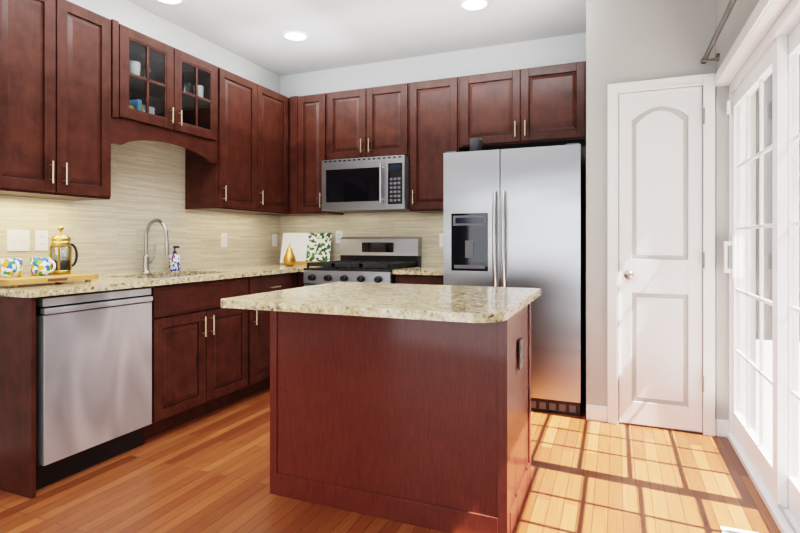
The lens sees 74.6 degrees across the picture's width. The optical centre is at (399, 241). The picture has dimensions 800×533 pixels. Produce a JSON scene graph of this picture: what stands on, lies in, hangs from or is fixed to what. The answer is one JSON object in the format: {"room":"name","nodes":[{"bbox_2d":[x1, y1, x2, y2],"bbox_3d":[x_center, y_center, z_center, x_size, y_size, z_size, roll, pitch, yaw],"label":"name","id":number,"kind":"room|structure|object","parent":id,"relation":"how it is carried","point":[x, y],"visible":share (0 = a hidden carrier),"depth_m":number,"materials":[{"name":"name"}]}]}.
{"room":"kitchen","nodes":[
{"label":"kitchen","id":0,"kind":"room"},
{"bbox_2d":[67,0,279,93],"bbox_3d":[-2.678,-0.236,1.613,0.150,2.734,7.900,0,0,22],"label":"wall","id":1,"kind":"structure","parent":0,"point":[126,13],"depth_m":3.92,"materials":[{"name":"beige paint"}]},
{"bbox_2d":[0,0,123,200],"bbox_3d":[-1.921,-0.762,2.808,0.320,1.042,0.705,0,0,22],"label":"upper cabinet","id":2,"kind":"object","parent":1,"relation":"attached to","point":[71,85],"depth_m":2.74,"materials":[{"name":"brown wood"}]},
{"bbox_2d":[0,141,279,276],"bbox_3d":[-1.689,-0.276,3.812,0.006,1.026,2.780,0,0,22],"label":"tile backsplash","id":3,"kind":"structure","parent":1,"relation":"attached to","point":[147,187],"depth_m":3.59,"materials":[{"name":"tile"}]},
{"bbox_2d":[7,230,29,250],"bbox_3d":[-2.071,-0.004,2.856,0.014,0.115,0.116,0,0,22],"label":"switch plate","id":4,"kind":"object","parent":3,"relation":"attached to","point":[18,240],"visible":1,"depth_m":2.85,"materials":[{"name":"white plastic"}]},
{"bbox_2d":[35,230,47,250],"bbox_3d":[-2.027,-0.004,2.973,0.007,0.115,0.070,0,0,22],"label":"electrical outlet plate","id":5,"kind":"object","parent":3,"relation":"attached to","point":[41,240],"visible":1,"depth_m":2.97,"materials":[{"name":"white plastic"}]},
{"bbox_2d":[221,233,226,246],"bbox_3d":[-1.458,-0.009,4.355,0.007,0.115,0.070,0,0,22],"label":"electrical outlet plate","id":6,"kind":"object","parent":3,"relation":"attached to","point":[223,239],"visible":1,"depth_m":4.35,"materials":[{"name":"white plastic"}]},
{"bbox_2d":[272,234,276,245],"bbox_3d":[-1.192,-0.009,5.003,0.007,0.115,0.070,0,0,22],"label":"electrical outlet plate","id":7,"kind":"object","parent":3,"relation":"attached to","point":[274,239],"visible":1,"depth_m":4.99,"materials":[{"name":"white plastic"}]},
{"bbox_2d":[176,60,263,213],"bbox_3d":[-1.388,-0.762,4.103,0.320,1.042,0.573,0,0,22],"label":"upper cabinet","id":8,"kind":"object","parent":1,"relation":"attached to","point":[224,159],"depth_m":3.92,"materials":[{"name":"brown wood"}]},
{"bbox_2d":[129,61,204,127],"bbox_3d":[-1.607,-0.929,3.508,0.170,0.382,0.760,0,0,22],"label":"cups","id":9,"kind":"object","parent":8,"relation":"in","point":[137,101],"depth_m":3.31,"materials":[{"name":"white ceramic"}]},
{"bbox_2d":[248,87,287,214],"bbox_3d":[-1.229,-0.762,4.490,0.320,1.042,0.505,0,0,22],"label":"upper cabinet","id":10,"kind":"object","parent":1,"relation":"attached to","point":[275,104],"depth_m":4.48,"materials":[{"name":"brown wood"}]},
{"bbox_2d":[127,0,585,75],"bbox_3d":[-0.944,-1.643,0.900,3.900,0.080,7.900,0,0,22],"label":"ceiling","id":11,"kind":"structure","parent":0,"point":[342,33],"depth_m":3.92,"materials":[{"name":"white paint"}]},
{"bbox_2d":[155,0,184,4],"bbox_3d":[-1.526,-1.598,3.453,0.206,0.008,0.206,0,0,22],"label":"recessed light","id":12,"kind":"object","parent":11,"relation":"in","point":[173,2],"visible":1,"depth_m":3.51,"materials":[{"name":"white paint"}]},
{"bbox_2d":[282,31,308,41],"bbox_3d":[-0.816,-1.598,4.102,0.206,0.008,0.206,0,0,22],"label":"recessed light","id":13,"kind":"object","parent":11,"relation":"in","point":[297,36],"visible":1,"depth_m":4.11,"materials":[{"name":"white paint"}]},
{"bbox_2d":[459,0,489,10],"bbox_3d":[0.503,-1.598,3.549,0.206,0.008,0.206,0,0,22],"label":"recessed light","id":14,"kind":"object","parent":11,"relation":"in","point":[471,5],"visible":1,"depth_m":3.55,"materials":[{"name":"white paint"}]},
{"bbox_2d":[0,387,780,532],"bbox_3d":[-0.944,1.161,0.900,3.900,0.060,7.900,0,0,22],"label":"floor","id":15,"kind":"structure","parent":0,"point":[208,472],"depth_m":2.39,"materials":[{"name":"brown wood"}]},
{"bbox_2d":[36,287,152,489],"bbox_3d":[-1.762,0.695,2.750,0.609,0.872,0.596,0,0,22],"label":"dishwasher","id":16,"kind":"object","parent":15,"relation":"on","point":[93,378],"visible":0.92,"depth_m":2.58,"materials":[{"name":"silver metal"}]},
{"bbox_2d":[172,272,295,403],"bbox_3d":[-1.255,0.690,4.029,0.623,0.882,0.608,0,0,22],"label":"base cabinet","id":17,"kind":"object","parent":15,"relation":"on","point":[209,354],"depth_m":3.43,"materials":[{"name":"brown wood"}]},
{"bbox_2d":[0,264,303,297],"bbox_3d":[-1.380,0.331,3.686,0.660,0.228,2.766,0,0,22],"label":"countertop","id":18,"kind":"structure","parent":17,"relation":"on","point":[116,282],"depth_m":3.01,"materials":[{"name":"beige stone"}]},
{"bbox_2d":[0,273,98,287],"bbox_3d":[-1.844,0.198,2.676,0.303,0.038,0.450,0,0,22],"label":"serving tray","id":19,"kind":"object","parent":18,"relation":"on","point":[13,282],"visible":0.96,"depth_m":2.59,"materials":[{"name":"brown wood"}]},
{"bbox_2d":[0,258,22,276],"bbox_3d":[-1.923,0.132,2.616,0.125,0.092,0.092,0,0,22],"label":"mug","id":20,"kind":"object","parent":19,"relation":"on","point":[11,267],"visible":1,"depth_m":2.58,"materials":[{"name":"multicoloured ceramic"}]},
{"bbox_2d":[30,257,55,275],"bbox_3d":[-1.857,0.132,2.729,0.121,0.092,0.092,0,0,22],"label":"mug","id":21,"kind":"object","parent":19,"relation":"on","point":[40,266],"visible":1,"depth_m":2.70,"materials":[{"name":"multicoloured ceramic"}]},
{"bbox_2d":[49,226,77,273],"bbox_3d":[-1.835,0.048,2.874,0.096,0.259,0.140,0,0,22],"label":"press","id":22,"kind":"object","parent":19,"relation":"on","point":[60,241],"visible":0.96,"depth_m":2.83,"materials":[{"name":"gold glass"}]},
{"bbox_2d":[141,219,169,272],"bbox_3d":[-1.630,0.033,3.537,0.235,0.366,0.096,0,0,22],"label":"faucet","id":23,"kind":"object","parent":18,"relation":"on","point":[146,261],"visible":1,"depth_m":3.54,"materials":[{"name":"silver metal"}]},
{"bbox_2d":[169,246,180,271],"bbox_3d":[-1.614,0.126,3.765,0.079,0.182,0.078,0,0,22],"label":"soap dispenser","id":24,"kind":"object","parent":18,"relation":"on","point":[174,261],"visible":1,"depth_m":3.74,"materials":[{"name":"multicoloured ceramic"}]},
{"bbox_2d":[283,243,295,265],"bbox_3d":[-0.957,0.116,4.549,0.108,0.201,0.108,0,0,22],"label":"pear","id":25,"kind":"object","parent":18,"relation":"on","point":[289,258],"visible":1,"depth_m":4.51,"materials":[{"name":"ceramic"}]},
{"bbox_2d":[280,233,331,264],"bbox_3d":[-0.861,0.070,4.809,0.470,0.293,0.156,0,0,10],"label":"cookbook","id":26,"kind":"object","parent":18,"relation":"on","point":[310,247],"visible":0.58,"depth_m":4.82,"materials":[{"name":"paper"}]},
{"bbox_2d":[297,272,305,287],"bbox_3d":[-0.950,0.690,4.676,0.691,0.882,0.600,0,0,22],"label":"base cabinet","id":27,"kind":"object","parent":15,"relation":"on","point":[300,275],"depth_m":4.30,"materials":[{"name":"brown wood"}]},
{"bbox_2d":[304,237,420,286],"bbox_3d":[-0.305,0.547,4.330,0.753,1.168,0.745,0,0,22],"label":"range","id":28,"kind":"object","parent":15,"relation":"on","point":[372,259],"visible":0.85,"depth_m":4.46,"materials":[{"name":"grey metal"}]},
{"bbox_2d":[221,282,540,532],"bbox_3d":[-0.021,0.678,2.265,1.109,0.906,0.972,0,0,22],"label":"kitchen island","id":29,"kind":"object","parent":15,"relation":"on","point":[410,404],"visible":1,"depth_m":2.13,"materials":[{"name":"brown wood"}]},
{"bbox_2d":[395,274,442,284],"bbox_3d":[0.261,0.690,4.166,0.408,0.882,0.620,0,0,22],"label":"base cabinet","id":30,"kind":"object","parent":15,"relation":"on","point":[419,279],"depth_m":3.88,"materials":[{"name":"brown wood"}]},
{"bbox_2d":[393,266,442,274],"bbox_3d":[0.258,0.232,4.156,0.410,0.030,0.649,0,0,22],"label":"countertop","id":31,"kind":"structure","parent":30,"relation":"on","point":[423,270],"depth_m":3.89,"materials":[{"name":"beige stone"}]},
{"bbox_2d":[443,143,585,415],"bbox_3d":[0.850,0.247,3.830,0.920,1.767,0.736,0,0,22],"label":"refrigerator","id":32,"kind":"object","parent":15,"relation":"on","point":[514,217],"visible":0.71,"depth_m":3.49,"materials":[{"name":"grey metal"}]},
{"bbox_2d":[470,138,481,150],"bbox_3d":[0.542,-0.682,3.749,0.088,0.090,0.088,0,0,22],"label":"smart speaker","id":33,"kind":"object","parent":32,"relation":"on","point":[475,144],"visible":0.77,"depth_m":3.71},
{"bbox_2d":[720,526,756,532],"bbox_3d":[1.265,1.128,1.905,0.130,0.005,0.320,0,0,22],"label":"floor vent","id":34,"kind":"object","parent":15,"relation":"in","point":[727,530],"visible":1,"depth_m":2.04,"materials":[{"name":"white plastic"}]},
{"bbox_2d":[280,32,585,160],"bbox_3d":[0.178,-0.236,4.628,2.839,2.734,0.150,0,0,22],"label":"wall","id":35,"kind":"structure","parent":0,"point":[564,49],"depth_m":4.47,"materials":[{"name":"beige paint"}]},
{"bbox_2d":[267,96,302,215],"bbox_3d":[-1.004,-0.762,4.849,0.462,1.042,0.320,0,0,22],"label":"upper cabinet","id":36,"kind":"object","parent":35,"relation":"attached to","point":[295,103],"depth_m":4.65,"materials":[{"name":"brown wood"}]},
{"bbox_2d":[303,92,343,215],"bbox_3d":[-0.678,-0.762,4.715,0.354,1.042,0.320,0,0,22],"label":"upper cabinet","id":37,"kind":"object","parent":35,"relation":"attached to","point":[318,109],"depth_m":4.57,"materials":[{"name":"brown wood"}]},
{"bbox_2d":[280,212,442,266],"bbox_3d":[-0.279,-0.276,4.732,1.855,1.026,0.006,0,0,22],"label":"tile backsplash","id":38,"kind":"structure","parent":35,"relation":"attached to","point":[427,226],"depth_m":4.69,"materials":[{"name":"tile"}]},
{"bbox_2d":[336,231,342,242],"bbox_3d":[-0.561,-0.039,4.841,0.070,0.115,0.007,0,0,22],"label":"electrical outlet plate","id":39,"kind":"object","parent":38,"relation":"attached to","point":[339,234],"visible":0.92,"depth_m":4.84,"materials":[{"name":"white plastic"}]},
{"bbox_2d":[439,233,442,246],"bbox_3d":[0.368,-0.009,4.458,0.070,0.115,0.007,0,0,22],"label":"electrical outlet plate","id":40,"kind":"object","parent":38,"relation":"attached to","point":[440,239],"visible":0.58,"depth_m":4.46,"materials":[{"name":"white plastic"}]},
{"bbox_2d":[335,83,410,158],"bbox_3d":[-0.224,-0.987,4.528,0.764,0.592,0.320,0,0,22],"label":"upper cabinet","id":41,"kind":"object","parent":35,"relation":"attached to","point":[373,121],"depth_m":4.36,"materials":[{"name":"brown wood"}]},
{"bbox_2d":[322,155,410,212],"bbox_3d":[-0.250,-0.470,4.465,0.756,0.428,0.454,0,0,22],"label":"microwave","id":42,"kind":"object","parent":41,"relation":"attached to","point":[368,184],"visible":1,"depth_m":4.29,"materials":[{"name":"grey metal"}]},
{"bbox_2d":[410,77,462,212],"bbox_3d":[0.290,-0.762,4.317,0.484,1.042,0.320,0,0,22],"label":"upper cabinet","id":43,"kind":"object","parent":35,"relation":"attached to","point":[424,126],"depth_m":4.16,"materials":[{"name":"brown wood"}]},
{"bbox_2d":[459,61,585,151],"bbox_3d":[0.955,-1.006,4.043,0.950,0.554,0.320,0,0,22],"label":"upper cabinet","id":44,"kind":"object","parent":35,"relation":"attached to","point":[544,105],"depth_m":3.89,"materials":[{"name":"brown wood"}]},
{"bbox_2d":[586,0,715,435],"bbox_3d":[1.667,-0.236,3.574,0.716,2.734,0.968,0,0,22],"label":"wall","id":45,"kind":"structure","parent":0,"point":[650,222],"depth_m":3.19,"materials":[{"name":"beige paint"}]},
{"bbox_2d":[586,404,728,436],"bbox_3d":[-1.075,1.083,0.557,3.617,0.097,6.866,0,0,22],"label":"baseboard","id":46,"kind":"structure","parent":45,"relation":"attached to","point":[596,412],"depth_m":3.29,"materials":[{"name":"white paint"}]},
{"bbox_2d":[716,0,788,431],"bbox_3d":[0.769,-0.236,0.195,0.195,2.734,7.900,0,0,22],"label":"wall","id":47,"kind":"structure","parent":0,"point":[739,16],"depth_m":3.04,"materials":[{"name":"beige paint"}]},
{"bbox_2d":[700,0,736,63],"bbox_3d":[1.413,-1.044,2.130,0.086,0.043,1.968,0,0,22],"label":"curtain rod","id":48,"kind":"object","parent":47,"relation":"attached to","point":[722,22],"visible":1,"depth_m":2.63,"materials":[{"name":"silver metal"}]},
{"bbox_2d":[715,0,799,532],"bbox_3d":[1.545,0.086,2.151,0.165,2.090,1.908,0,0,22],"label":"french door","id":49,"kind":"structure","parent":47,"relation":"attached to","point":[774,476],"depth_m":2.32,"materials":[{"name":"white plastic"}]},
{"label":"outside","id":50,"kind":"structure","parent":0,"visible":0},
{"bbox_2d":[756,340,799,478],"bbox_3d":[3.007,0.691,1.762,2.749,1.120,9.000,0,0,22],"label":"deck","id":51,"kind":"object","parent":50,"point":[766,353],"depth_m":3.87,"materials":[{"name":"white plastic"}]}
]}

